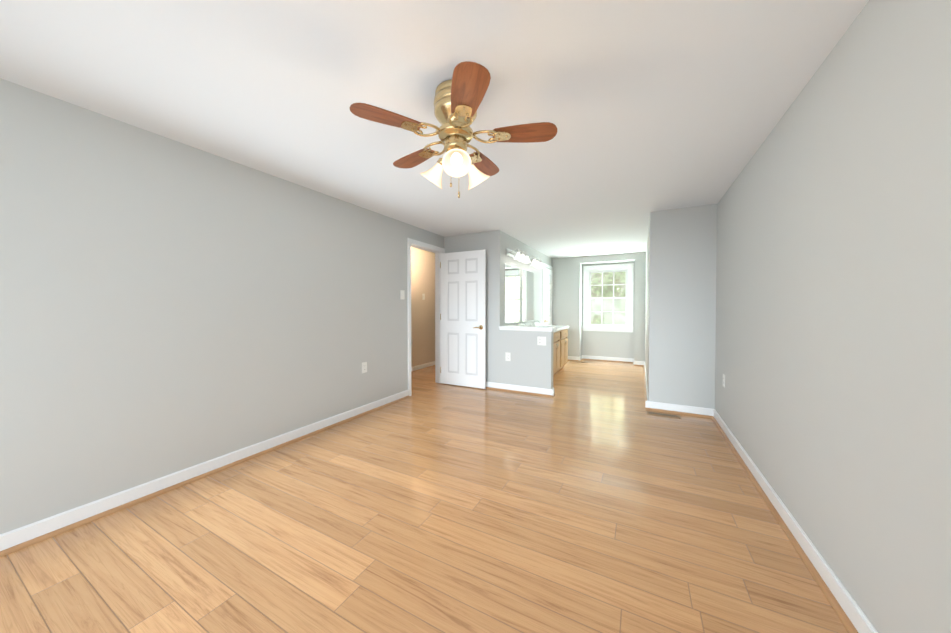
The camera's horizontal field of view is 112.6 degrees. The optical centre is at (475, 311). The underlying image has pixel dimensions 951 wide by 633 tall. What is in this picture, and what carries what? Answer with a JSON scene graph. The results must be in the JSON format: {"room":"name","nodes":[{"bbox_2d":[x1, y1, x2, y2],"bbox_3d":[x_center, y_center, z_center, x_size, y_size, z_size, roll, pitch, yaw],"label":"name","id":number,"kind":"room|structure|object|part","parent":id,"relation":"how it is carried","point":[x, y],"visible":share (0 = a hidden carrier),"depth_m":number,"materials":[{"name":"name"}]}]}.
{"room":"empty bedroom","nodes":[
{"label":"empty bedroom","id":0,"kind":"room"},
{"bbox_2d":[411,247,434,366],"bbox_3d":[-1.926,-0.021,4.503,0.120,2.310,8.950,0,1,27],"label":"wall","id":1,"kind":"structure","parent":0,"point":[422,311],"depth_m":6.10,"materials":[{"name":"paint"}]},
{"bbox_2d":[411,361,434,372],"bbox_3d":[-1.450,1.074,5.270,0.034,0.096,5.080,0,1,27],"label":"baseboard","id":2,"kind":"structure","parent":1,"relation":"attached to","point":[431,364],"depth_m":6.11,"materials":[{"name":"wood"}]},
{"bbox_2d":[0,360,848,632],"bbox_3d":[0.102,1.200,3.468,4.690,0.100,9.190,0,1,27],"label":"floor","id":3,"kind":"structure","parent":0,"point":[591,496],"depth_m":1.65,"materials":[{"name":"laminate"}]},
{"bbox_2d":[507,320,568,374],"bbox_3d":[1.137,0.639,5.482,0.576,0.960,2.046,0,1,27],"label":"bathroom vanity","id":4,"kind":"object","parent":3,"relation":"on","point":[560,347],"depth_m":5.69,"materials":[{"name":"brown wood"}]},
{"bbox_3d":[0.999,0.246,5.269,0.400,0.167,1.225,0,1,27],"label":"bathroom vanity top","id":5,"kind":"part","parent":4,"relation":"part of","materials":[{"name":"white stone"}]},
{"bbox_2d":[646,411,680,418],"bbox_3d":[2.086,1.145,3.523,0.330,0.008,0.110,0,1,27],"label":"floor vent","id":6,"kind":"object","parent":3,"relation":"in","point":[664,415],"visible":0.98,"depth_m":3.52,"materials":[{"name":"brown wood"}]},
{"bbox_2d":[0,0,868,258],"bbox_3d":[0.102,-1.210,3.430,4.690,0.100,9.190,0,1,27],"label":"ceiling","id":7,"kind":"structure","parent":0,"point":[646,107],"depth_m":1.58,"materials":[{"name":"paint"}]},
{"bbox_2d":[350,61,556,197],"bbox_3d":[-0.093,-0.851,1.677,0.986,0.563,0.959,0,1,27],"label":"fan","id":8,"kind":"object","parent":7,"relation":"hanging from","point":[459,96],"visible":1,"depth_m":1.55,"materials":[{"name":"brown wood"}]},
{"label":"blade","id":9,"kind":"part","parent":8,"relation":"part of","materials":[{"name":"brown wood"}]},
{"bbox_3d":[-0.363,-0.904,1.881,0.324,0.006,0.144,1,8,42],"label":"blade","id":10,"kind":"part","parent":8,"relation":"part of","materials":[{"name":"brown wood"}]},
{"bbox_3d":[-0.032,-0.895,1.296,0.144,0.006,0.324,7,-1,-12],"label":"blade","id":11,"kind":"part","parent":8,"relation":"part of","materials":[{"name":"brown wood"}]},
{"bbox_3d":[0.043,-0.906,1.964,0.144,0.006,0.324,-7,-2,24],"label":"blade","id":12,"kind":"part","parent":8,"relation":"part of","materials":[{"name":"brown wood"}]},
{"label":"blade","id":13,"kind":"part","parent":8,"relation":"part of","materials":[{"name":"brown wood"}]},
{"bbox_2d":[0,0,950,632],"bbox_3d":[0.532,-0.001,3.225,3.720,2.310,9.190,0,1,27],"label":"wall","id":14,"kind":"structure","parent":0,"point":[168,306],"depth_m":1.80,"materials":[{"name":"paint"}]},
{"bbox_2d":[0,390,409,556],"bbox_3d":[-1.977,1.122,2.152,0.032,0.097,4.700,0,1,27],"label":"baseboard","id":15,"kind":"structure","parent":14,"relation":"attached to","point":[14,540],"depth_m":2.04,"materials":[{"name":"white wood"}]},
{"bbox_2d":[362,362,366,372],"bbox_3d":[-1.250,0.629,3.570,0.008,0.118,0.074,0,1,27],"label":"outlet","id":16,"kind":"object","parent":14,"relation":"attached to","point":[364,367],"visible":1,"depth_m":3.57,"materials":[{"name":"white plastic"}]},
{"bbox_2d":[400,290,404,298],"bbox_3d":[-0.948,-0.220,4.132,0.013,0.118,0.074,0,1,27],"label":"light switch","id":17,"kind":"object","parent":14,"relation":"attached to","point":[402,294],"visible":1,"depth_m":4.13,"materials":[{"name":"white plastic"}]},
{"bbox_2d":[407,238,444,395],"bbox_3d":[-0.754,0.072,4.656,0.152,2.120,0.900,0,1,27],"label":"door frame","id":18,"kind":"structure","parent":14,"relation":"attached to","point":[438,251],"depth_m":4.94,"materials":[{"name":"white wood"}]},
{"bbox_2d":[440,250,485,388],"bbox_3d":[-0.197,0.109,4.774,0.769,2.018,0.149,0,1,27],"label":"bedroom door","id":19,"kind":"structure","parent":14,"relation":"in","point":[463,318],"depth_m":4.75,"materials":[{"name":"white wood"}]},
{"bbox_2d":[505,352,509,360],"bbox_3d":[0.464,0.644,4.535,0.074,0.118,0.008,0,1,27],"label":"outlet","id":20,"kind":"object","parent":14,"relation":"attached to","point":[507,356],"visible":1,"depth_m":4.54,"materials":[{"name":"white plastic"}]},
{"bbox_2d":[505,263,518,323],"bbox_3d":[0.588,-0.274,5.029,0.006,0.910,0.630,0,1,27],"label":"vanity mirror","id":21,"kind":"object","parent":14,"relation":"attached to","point":[511,294],"visible":0.96,"depth_m":4.99,"materials":[{"name":"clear mirror"}]},
{"bbox_2d":[506,248,531,262],"bbox_3d":[0.694,-0.877,4.965,0.247,0.176,0.580,0,1,27],"label":"sconce","id":22,"kind":"object","parent":14,"relation":"attached to","point":[522,258],"visible":1,"depth_m":4.90,"materials":[{"name":"white glass"}]},
{"bbox_2d":[486,382,553,396],"bbox_3d":[0.268,1.084,4.628,1.734,0.097,0.034,0,1,27],"label":"baseboard","id":23,"kind":"structure","parent":14,"relation":"attached to","point":[489,385],"depth_m":4.44,"materials":[{"name":"white wood"}]},
{"bbox_2d":[499,326,555,331],"bbox_3d":[0.722,0.237,4.466,0.774,0.055,0.180,0,1,27],"label":"trim","id":24,"kind":"structure","parent":14,"relation":"on","point":[532,328],"depth_m":4.38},
{"bbox_2d":[522,269,533,321],"bbox_3d":[0.957,-0.285,5.739,0.006,0.910,0.630,0,1,27],"label":"vanity mirror","id":25,"kind":"object","parent":14,"relation":"attached to","point":[527,295],"visible":0.96,"depth_m":5.69,"materials":[{"name":"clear mirror"}]},
{"bbox_2d":[525,256,543,268],"bbox_3d":[1.063,-0.888,5.674,0.247,0.176,0.580,0,1,27],"label":"sconce","id":26,"kind":"object","parent":14,"relation":"attached to","point":[537,263],"visible":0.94,"depth_m":5.63,"materials":[{"name":"white glass"}]},
{"bbox_2d":[537,336,545,345],"bbox_3d":[0.897,0.397,4.302,0.120,0.118,0.013,0,1,27],"label":"outlet","id":27,"kind":"object","parent":14,"relation":"attached to","point":[541,340],"visible":1,"depth_m":4.30,"materials":[{"name":"white plastic"}]},
{"bbox_2d":[542,262,551,324],"bbox_3d":[1.570,0.037,6.919,0.016,2.120,0.800,0,1,27],"label":"door frame","id":28,"kind":"structure","parent":14,"relation":"attached to","point":[547,266],"depth_m":6.59,"materials":[{"name":"white wood"}]},
{"bbox_2d":[544,267,551,324],"bbox_3d":[1.599,0.076,6.904,0.077,2.018,0.660,0,1,27],"label":"vanity mirror","id":29,"kind":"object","parent":14,"relation":"in","point":[547,296],"depth_m":6.87,"materials":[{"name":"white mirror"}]},
{"bbox_2d":[568,356,579,360],"bbox_3d":[2.035,1.045,7.158,0.633,0.097,0.014,0,1,27],"label":"baseboard","id":30,"kind":"structure","parent":14,"relation":"attached to","point":[569,357],"depth_m":7.07,"materials":[{"name":"white wood"}]},
{"bbox_2d":[580,355,632,362],"bbox_3d":[2.916,1.047,7.027,1.080,0.097,0.034,0,1,27],"label":"baseboard","id":31,"kind":"structure","parent":14,"relation":"attached to","point":[585,357],"depth_m":7.04,"materials":[{"name":"white wood"}]},
{"bbox_2d":[582,263,633,331],"bbox_3d":[2.943,-0.300,7.057,1.050,1.480,0.160,0,1,27],"label":"window","id":32,"kind":"structure","parent":14,"relation":"in","point":[628,268],"depth_m":7.03,"materials":[{"name":"white wood"}]},
{"bbox_2d":[591,272,624,324],"bbox_3d":[2.954,-0.301,7.079,0.770,1.220,0.034,0,1,27],"label":"window panel","id":33,"kind":"object","parent":32,"relation":"attached to","point":[608,299],"visible":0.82,"depth_m":7.08,"materials":[{"name":"clear glass"}]},
{"bbox_2d":[643,361,647,407],"bbox_3d":[2.721,1.077,5.083,0.033,0.097,3.063,0,1,27],"label":"baseboard","id":34,"kind":"structure","parent":14,"relation":"attached to","point":[644,367],"depth_m":4.60,"materials":[{"name":"white wood"}]},
{"bbox_2d":[645,400,712,417],"bbox_3d":[2.292,1.100,3.576,0.663,0.097,0.034,0,1,27],"label":"baseboard","id":35,"kind":"structure","parent":14,"relation":"attached to","point":[654,406],"depth_m":3.57,"materials":[{"name":"white wood"}]},
{"bbox_2d":[712,409,877,632],"bbox_3d":[1.289,1.141,0.961,0.034,0.097,5.600,0,1,27],"label":"baseboard","id":36,"kind":"structure","parent":14,"relation":"attached to","point":[858,618],"depth_m":1.51,"materials":[{"name":"white wood"}]},
{"label":"outside","id":37,"kind":"structure","parent":0,"visible":0},
{"bbox_2d":[591,272,625,324],"bbox_3d":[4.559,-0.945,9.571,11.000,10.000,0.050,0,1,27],"label":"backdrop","id":38,"kind":"structure","parent":37,"point":[609,317],"depth_m":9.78,"materials":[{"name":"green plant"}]}
]}

